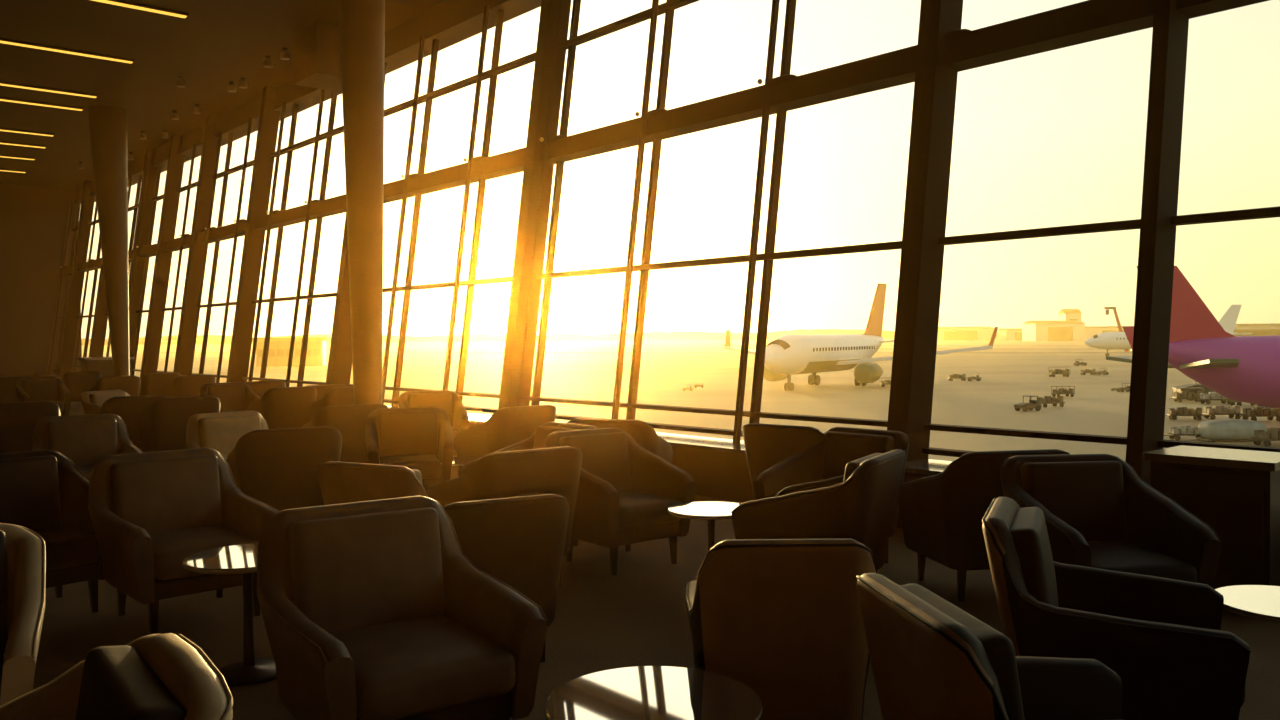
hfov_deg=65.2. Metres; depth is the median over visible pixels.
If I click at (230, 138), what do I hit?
window
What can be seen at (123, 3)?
ceiling light
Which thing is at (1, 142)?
ceiling light
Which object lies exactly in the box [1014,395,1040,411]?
tractor
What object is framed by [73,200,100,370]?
window
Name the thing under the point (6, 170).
ceiling light
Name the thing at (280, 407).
lounge armchair
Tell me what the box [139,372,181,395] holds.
lounge armchair
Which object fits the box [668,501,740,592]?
side table
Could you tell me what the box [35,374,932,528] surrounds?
wall
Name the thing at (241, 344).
column
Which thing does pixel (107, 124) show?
column
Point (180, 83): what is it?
ceiling spotlight
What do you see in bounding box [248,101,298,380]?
window
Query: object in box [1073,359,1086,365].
tractor
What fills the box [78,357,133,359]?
countertop
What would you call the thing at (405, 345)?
grass verge
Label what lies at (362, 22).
column
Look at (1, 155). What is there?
ceiling light
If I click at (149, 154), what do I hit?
column
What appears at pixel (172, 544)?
seat cushion
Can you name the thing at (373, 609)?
lounge armchair
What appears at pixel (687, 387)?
tractor
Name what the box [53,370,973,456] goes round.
trim
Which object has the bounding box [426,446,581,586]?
lounge armchair
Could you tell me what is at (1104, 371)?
tractor
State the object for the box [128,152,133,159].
ceiling spotlight
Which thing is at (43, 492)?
lounge armchair
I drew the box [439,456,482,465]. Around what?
side table
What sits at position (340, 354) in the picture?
column
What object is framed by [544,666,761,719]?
side table
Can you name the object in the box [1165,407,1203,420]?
cart
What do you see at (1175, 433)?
cart
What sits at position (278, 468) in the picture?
lounge armchair
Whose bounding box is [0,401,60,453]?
lounge armchair
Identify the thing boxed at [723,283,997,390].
aircraft
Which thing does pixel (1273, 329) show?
hangar
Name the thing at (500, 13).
window
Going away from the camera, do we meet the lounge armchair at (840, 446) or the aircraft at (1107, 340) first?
the lounge armchair at (840, 446)
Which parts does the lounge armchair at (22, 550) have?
backrest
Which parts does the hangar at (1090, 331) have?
door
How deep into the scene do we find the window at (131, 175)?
28.86 m
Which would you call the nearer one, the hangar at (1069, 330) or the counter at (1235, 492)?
the counter at (1235, 492)
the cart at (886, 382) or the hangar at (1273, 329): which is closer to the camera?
the cart at (886, 382)
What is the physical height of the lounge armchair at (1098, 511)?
0.886 m
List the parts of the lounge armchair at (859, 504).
backrest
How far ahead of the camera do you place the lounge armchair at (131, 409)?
12.07 m
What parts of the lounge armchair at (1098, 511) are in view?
backrest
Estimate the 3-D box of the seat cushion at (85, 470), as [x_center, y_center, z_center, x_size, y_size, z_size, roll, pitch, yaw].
[-4.710,1.016,8.583,0.524,0.190,0.600,-2,2,-38]
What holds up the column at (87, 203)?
in the wall at (450, 22)
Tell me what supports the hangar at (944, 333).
on the apron
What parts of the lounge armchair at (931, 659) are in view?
backrest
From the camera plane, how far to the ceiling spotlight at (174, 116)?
23.01 m
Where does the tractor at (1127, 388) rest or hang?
on the apron
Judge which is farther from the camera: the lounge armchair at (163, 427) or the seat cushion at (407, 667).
the lounge armchair at (163, 427)
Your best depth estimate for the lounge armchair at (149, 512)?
5.65 m
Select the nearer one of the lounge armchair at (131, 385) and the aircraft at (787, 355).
the lounge armchair at (131, 385)
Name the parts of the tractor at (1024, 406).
cab frame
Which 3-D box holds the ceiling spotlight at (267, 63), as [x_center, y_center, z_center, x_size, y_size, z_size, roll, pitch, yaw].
[-6.963,-5.582,18.715,0.170,0.191,0.166,-2,2,-41]
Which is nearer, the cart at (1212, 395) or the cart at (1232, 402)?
the cart at (1232, 402)
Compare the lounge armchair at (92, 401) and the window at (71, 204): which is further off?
the window at (71, 204)
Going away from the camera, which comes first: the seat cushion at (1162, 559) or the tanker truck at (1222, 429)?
the seat cushion at (1162, 559)
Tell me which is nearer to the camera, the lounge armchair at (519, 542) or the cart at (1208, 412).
the lounge armchair at (519, 542)
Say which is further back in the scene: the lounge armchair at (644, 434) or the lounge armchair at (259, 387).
the lounge armchair at (259, 387)
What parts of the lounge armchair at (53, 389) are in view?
backrest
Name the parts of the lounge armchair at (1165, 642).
backrest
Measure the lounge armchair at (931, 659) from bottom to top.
0.893 m
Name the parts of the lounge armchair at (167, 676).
backrest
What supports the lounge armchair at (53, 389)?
on the floor
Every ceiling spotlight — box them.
[78,162,83,168]
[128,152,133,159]
[139,131,146,138]
[161,130,168,137]
[171,110,178,119]
[177,76,185,87]
[193,104,200,113]
[228,82,235,91]
[239,77,247,88]
[263,56,272,67]
[280,48,289,59]
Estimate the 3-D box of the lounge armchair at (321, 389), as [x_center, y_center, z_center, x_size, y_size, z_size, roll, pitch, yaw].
[-4.848,0.801,14.909,0.790,0.886,0.821,-2,2,-41]
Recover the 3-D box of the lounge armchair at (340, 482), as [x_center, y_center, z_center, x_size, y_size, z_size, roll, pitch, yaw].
[-1.271,0.984,5.609,0.790,0.893,0.822,0,2,28]
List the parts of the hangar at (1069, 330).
door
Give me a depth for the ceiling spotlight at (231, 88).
20.49 m
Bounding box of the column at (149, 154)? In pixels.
[129,148,156,356]
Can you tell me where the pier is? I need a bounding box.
[252,337,330,366]
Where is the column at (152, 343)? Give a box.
[140,135,184,379]
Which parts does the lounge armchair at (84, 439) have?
backrest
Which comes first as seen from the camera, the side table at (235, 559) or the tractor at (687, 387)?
the side table at (235, 559)
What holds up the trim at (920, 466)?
on the wall
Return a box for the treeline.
[81,329,996,344]
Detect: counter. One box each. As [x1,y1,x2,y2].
[0,376,32,402]
[78,357,133,404]
[1143,445,1279,609]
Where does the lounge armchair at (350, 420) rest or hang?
on the floor
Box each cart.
[694,383,703,387]
[880,378,890,386]
[948,374,966,380]
[1038,396,1064,407]
[1046,366,1069,376]
[1050,386,1074,396]
[1080,369,1095,374]
[1164,425,1204,440]
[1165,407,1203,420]
[1169,388,1204,401]
[1196,392,1229,403]
[1202,405,1241,419]
[1227,399,1258,405]
[1239,406,1279,420]
[1249,427,1279,446]
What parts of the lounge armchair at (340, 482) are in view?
backrest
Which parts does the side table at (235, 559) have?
stem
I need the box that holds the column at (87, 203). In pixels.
[58,180,94,373]
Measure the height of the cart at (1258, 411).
0.883 m
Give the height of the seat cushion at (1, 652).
0.190 m
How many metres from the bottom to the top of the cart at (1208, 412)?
0.853 m
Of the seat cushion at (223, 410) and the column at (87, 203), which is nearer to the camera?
the seat cushion at (223, 410)
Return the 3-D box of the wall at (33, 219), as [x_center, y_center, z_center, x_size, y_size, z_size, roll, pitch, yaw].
[-27.647,-2.291,28.083,21.204,6.850,0.300,-2,2,-41]
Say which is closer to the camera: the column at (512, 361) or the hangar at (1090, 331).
the column at (512, 361)
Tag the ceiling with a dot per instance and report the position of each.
(219, 43)
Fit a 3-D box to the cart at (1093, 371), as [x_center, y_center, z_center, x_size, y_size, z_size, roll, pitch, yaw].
[58.096,1.563,130.042,2.153,0.773,0.849,-1,1,-2]
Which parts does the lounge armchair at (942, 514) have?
leg, leg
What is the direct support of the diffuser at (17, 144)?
attached to the ceiling light at (1, 142)
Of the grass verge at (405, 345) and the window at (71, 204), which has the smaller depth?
the window at (71, 204)
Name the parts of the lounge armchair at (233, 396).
backrest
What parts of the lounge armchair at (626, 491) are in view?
leg, backrest, leg, leg, seat, leg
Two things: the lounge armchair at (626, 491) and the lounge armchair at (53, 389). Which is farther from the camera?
the lounge armchair at (53, 389)
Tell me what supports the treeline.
on the apron
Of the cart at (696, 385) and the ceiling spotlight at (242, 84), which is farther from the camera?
the cart at (696, 385)
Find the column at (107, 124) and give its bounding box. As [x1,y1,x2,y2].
[87,105,128,375]
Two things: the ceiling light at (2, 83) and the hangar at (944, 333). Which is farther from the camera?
the hangar at (944, 333)
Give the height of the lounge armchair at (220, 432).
0.893 m
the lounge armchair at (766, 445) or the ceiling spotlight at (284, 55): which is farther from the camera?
the ceiling spotlight at (284, 55)
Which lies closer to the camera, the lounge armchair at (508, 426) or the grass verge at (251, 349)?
the lounge armchair at (508, 426)
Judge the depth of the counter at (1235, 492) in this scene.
5.52 m
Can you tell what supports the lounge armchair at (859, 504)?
on the floor
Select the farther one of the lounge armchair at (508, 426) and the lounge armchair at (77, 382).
the lounge armchair at (77, 382)
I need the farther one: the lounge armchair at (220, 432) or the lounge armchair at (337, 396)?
the lounge armchair at (337, 396)
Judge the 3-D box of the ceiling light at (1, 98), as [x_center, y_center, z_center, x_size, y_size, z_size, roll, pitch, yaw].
[-15.294,-5.616,20.422,7.000,0.060,0.161,-2,2,-41]
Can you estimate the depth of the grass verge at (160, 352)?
329.70 m
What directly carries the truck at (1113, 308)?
on the apron
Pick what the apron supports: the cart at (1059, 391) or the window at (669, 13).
the cart at (1059, 391)
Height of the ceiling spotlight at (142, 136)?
0.191 m
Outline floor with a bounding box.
[33,401,1279,719]
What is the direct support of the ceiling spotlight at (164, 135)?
attached to the ceiling
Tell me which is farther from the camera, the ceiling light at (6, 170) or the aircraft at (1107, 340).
the aircraft at (1107, 340)
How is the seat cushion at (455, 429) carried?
on the lounge armchair at (449, 401)
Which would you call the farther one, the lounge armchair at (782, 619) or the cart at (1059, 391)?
the cart at (1059, 391)
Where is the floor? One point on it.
(636, 616)
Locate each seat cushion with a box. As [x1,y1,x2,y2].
[0,651,3,696]
[29,525,99,570]
[51,401,63,409]
[76,466,92,478]
[149,525,258,579]
[223,410,246,411]
[331,615,514,719]
[380,455,440,478]
[451,426,458,436]
[618,491,680,529]
[1087,541,1196,582]
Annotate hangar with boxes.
[937,327,993,339]
[997,328,1021,339]
[1022,320,1084,340]
[1058,309,1081,320]
[1085,326,1123,339]
[1233,323,1279,335]
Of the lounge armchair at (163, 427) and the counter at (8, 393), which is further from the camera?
the counter at (8, 393)
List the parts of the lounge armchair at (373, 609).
backrest, seat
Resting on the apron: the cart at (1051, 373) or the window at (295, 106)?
the cart at (1051, 373)
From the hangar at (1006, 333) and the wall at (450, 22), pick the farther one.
the hangar at (1006, 333)
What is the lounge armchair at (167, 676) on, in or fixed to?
on the floor
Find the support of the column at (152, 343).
in the wall at (450, 22)
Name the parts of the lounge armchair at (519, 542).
leg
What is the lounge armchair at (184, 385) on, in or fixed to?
on the floor
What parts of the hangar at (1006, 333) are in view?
door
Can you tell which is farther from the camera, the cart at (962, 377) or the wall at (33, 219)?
the cart at (962, 377)
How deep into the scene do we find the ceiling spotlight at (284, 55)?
18.15 m
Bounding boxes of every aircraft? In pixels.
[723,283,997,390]
[1085,305,1251,355]
[1106,266,1279,407]
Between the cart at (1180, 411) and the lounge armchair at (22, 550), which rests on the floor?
the lounge armchair at (22, 550)
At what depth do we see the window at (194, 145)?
24.36 m
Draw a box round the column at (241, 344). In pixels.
[227,86,279,382]
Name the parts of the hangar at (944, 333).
door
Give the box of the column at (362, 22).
[339,0,384,404]
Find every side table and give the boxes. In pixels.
[182,543,276,686]
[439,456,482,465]
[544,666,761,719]
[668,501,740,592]
[1215,585,1279,622]
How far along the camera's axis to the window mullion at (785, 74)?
10.04 m
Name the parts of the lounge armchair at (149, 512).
leg, leg, backrest, seat, leg, leg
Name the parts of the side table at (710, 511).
stem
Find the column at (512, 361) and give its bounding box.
[498,0,570,409]
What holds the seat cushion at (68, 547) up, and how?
on the lounge armchair at (43, 492)
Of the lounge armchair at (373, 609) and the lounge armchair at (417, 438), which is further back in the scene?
the lounge armchair at (417, 438)
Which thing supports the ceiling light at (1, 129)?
attached to the ceiling
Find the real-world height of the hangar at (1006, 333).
9.440 m
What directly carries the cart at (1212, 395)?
on the apron
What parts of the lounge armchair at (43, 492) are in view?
backrest, leg, seat, leg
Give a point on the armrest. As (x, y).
(1213, 624)
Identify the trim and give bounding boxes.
[33,372,1149,484]
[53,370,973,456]
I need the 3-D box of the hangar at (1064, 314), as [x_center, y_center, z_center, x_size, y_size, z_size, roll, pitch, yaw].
[326.663,-26.923,759.644,13.000,23.600,13.000,0,1,0]
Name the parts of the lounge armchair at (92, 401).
backrest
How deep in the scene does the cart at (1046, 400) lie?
74.04 m
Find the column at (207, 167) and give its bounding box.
[174,116,217,374]
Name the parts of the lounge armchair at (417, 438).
backrest, seat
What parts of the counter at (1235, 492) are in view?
door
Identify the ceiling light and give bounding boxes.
[0,38,133,63]
[0,81,97,97]
[0,97,83,110]
[0,128,54,136]
[0,141,46,147]
[0,154,35,159]
[0,168,26,172]
[92,0,188,17]
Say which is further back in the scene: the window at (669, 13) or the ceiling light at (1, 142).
the ceiling light at (1, 142)
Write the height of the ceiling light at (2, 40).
0.060 m
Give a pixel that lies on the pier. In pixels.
(279, 347)
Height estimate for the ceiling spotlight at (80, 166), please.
0.191 m
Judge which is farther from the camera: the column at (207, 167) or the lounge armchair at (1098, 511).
the column at (207, 167)
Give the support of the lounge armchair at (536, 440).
on the floor
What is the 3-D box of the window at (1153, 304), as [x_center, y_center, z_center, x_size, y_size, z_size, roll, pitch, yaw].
[3.801,-2.077,7.198,1.299,6.850,0.110,-2,2,-41]
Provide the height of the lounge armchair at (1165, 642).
0.893 m
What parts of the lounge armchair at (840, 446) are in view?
backrest, leg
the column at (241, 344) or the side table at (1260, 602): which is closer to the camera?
the side table at (1260, 602)
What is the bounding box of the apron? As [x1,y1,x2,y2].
[82,337,1279,460]
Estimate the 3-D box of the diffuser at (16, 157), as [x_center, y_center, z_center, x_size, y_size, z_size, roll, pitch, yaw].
[-20.090,-5.695,26.548,6.960,0.016,0.100,-2,2,-41]
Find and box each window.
[47,202,80,372]
[54,0,1279,460]
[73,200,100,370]
[106,174,141,356]
[129,165,161,375]
[164,144,202,372]
[188,131,233,374]
[216,117,258,382]
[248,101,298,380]
[286,89,337,386]
[292,21,438,405]
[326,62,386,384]
[443,5,504,400]
[517,0,580,405]
[611,0,673,419]
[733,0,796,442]
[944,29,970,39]
[1125,0,1188,483]
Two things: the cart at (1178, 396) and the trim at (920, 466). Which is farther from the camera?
the cart at (1178, 396)
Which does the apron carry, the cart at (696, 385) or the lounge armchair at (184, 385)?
the cart at (696, 385)
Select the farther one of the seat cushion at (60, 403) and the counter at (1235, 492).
the seat cushion at (60, 403)
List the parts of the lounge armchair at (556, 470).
leg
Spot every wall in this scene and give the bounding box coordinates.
[0,183,81,377]
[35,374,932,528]
[74,0,541,202]
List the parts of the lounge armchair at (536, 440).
backrest, leg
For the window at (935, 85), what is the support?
in the wall at (450, 22)
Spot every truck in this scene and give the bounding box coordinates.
[1104,307,1128,351]
[1197,419,1266,441]
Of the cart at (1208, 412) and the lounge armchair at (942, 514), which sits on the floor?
the lounge armchair at (942, 514)
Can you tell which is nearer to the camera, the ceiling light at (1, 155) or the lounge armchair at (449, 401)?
the lounge armchair at (449, 401)
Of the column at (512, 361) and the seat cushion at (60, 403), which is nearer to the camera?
the column at (512, 361)
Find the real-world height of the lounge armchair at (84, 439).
0.893 m
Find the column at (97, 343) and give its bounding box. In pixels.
[89,261,107,356]
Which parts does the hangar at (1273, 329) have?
door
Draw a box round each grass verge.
[159,352,1131,353]
[251,349,1130,349]
[405,345,1086,345]
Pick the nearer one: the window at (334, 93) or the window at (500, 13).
the window at (500, 13)
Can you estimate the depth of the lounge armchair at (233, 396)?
15.63 m
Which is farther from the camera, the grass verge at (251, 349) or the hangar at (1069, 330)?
the hangar at (1069, 330)
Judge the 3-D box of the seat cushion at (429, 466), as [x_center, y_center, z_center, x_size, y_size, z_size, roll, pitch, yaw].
[-2.106,0.979,9.164,0.524,0.190,0.600,-1,1,-15]
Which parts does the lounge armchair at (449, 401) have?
backrest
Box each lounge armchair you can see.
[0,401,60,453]
[0,450,104,612]
[0,523,45,705]
[0,633,232,719]
[16,377,70,415]
[32,413,142,478]
[61,371,100,409]
[81,390,129,414]
[88,448,279,634]
[90,376,140,395]
[96,395,168,451]
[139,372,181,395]
[140,396,220,450]
[164,375,214,397]
[186,411,268,459]
[200,382,260,411]
[226,426,341,510]
[244,380,285,396]
[247,386,316,428]
[257,496,546,719]
[301,404,387,463]
[307,384,346,399]
[309,387,353,420]
[319,461,427,504]
[365,407,453,488]
[398,390,468,454]
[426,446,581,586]
[443,494,568,661]
[454,405,555,468]
[458,422,596,545]
[545,428,695,575]
[567,419,672,462]
[685,538,876,719]
[731,449,904,569]
[743,423,824,499]
[754,427,908,563]
[856,573,1123,719]
[897,449,1069,601]
[982,497,1250,719]
[1001,454,1221,587]
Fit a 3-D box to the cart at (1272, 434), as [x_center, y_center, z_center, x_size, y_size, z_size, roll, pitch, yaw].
[30.346,3.688,47.854,2.373,0.852,0.936,0,1,2]
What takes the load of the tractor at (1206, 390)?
on the apron
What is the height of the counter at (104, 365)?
1.160 m
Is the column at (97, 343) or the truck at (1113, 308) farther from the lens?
the truck at (1113, 308)
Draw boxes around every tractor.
[682,384,692,390]
[966,373,980,380]
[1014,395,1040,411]
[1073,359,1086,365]
[1096,368,1108,374]
[1116,383,1129,391]
[1173,381,1213,400]
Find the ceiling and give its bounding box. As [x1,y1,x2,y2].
[0,0,446,188]
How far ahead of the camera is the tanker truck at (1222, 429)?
49.66 m
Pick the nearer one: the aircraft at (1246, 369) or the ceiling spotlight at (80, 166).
the ceiling spotlight at (80, 166)
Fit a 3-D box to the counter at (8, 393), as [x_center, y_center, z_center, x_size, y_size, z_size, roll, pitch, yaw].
[-12.232,0.760,19.414,0.790,0.886,0.821,-2,2,-41]
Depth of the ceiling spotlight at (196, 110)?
22.43 m
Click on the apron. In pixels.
(1094, 409)
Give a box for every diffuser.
[0,143,45,147]
[0,156,34,159]
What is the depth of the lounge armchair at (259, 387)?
16.21 m
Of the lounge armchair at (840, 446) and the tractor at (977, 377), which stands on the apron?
the tractor at (977, 377)
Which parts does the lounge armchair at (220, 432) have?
backrest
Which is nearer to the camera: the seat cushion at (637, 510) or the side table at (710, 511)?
the side table at (710, 511)

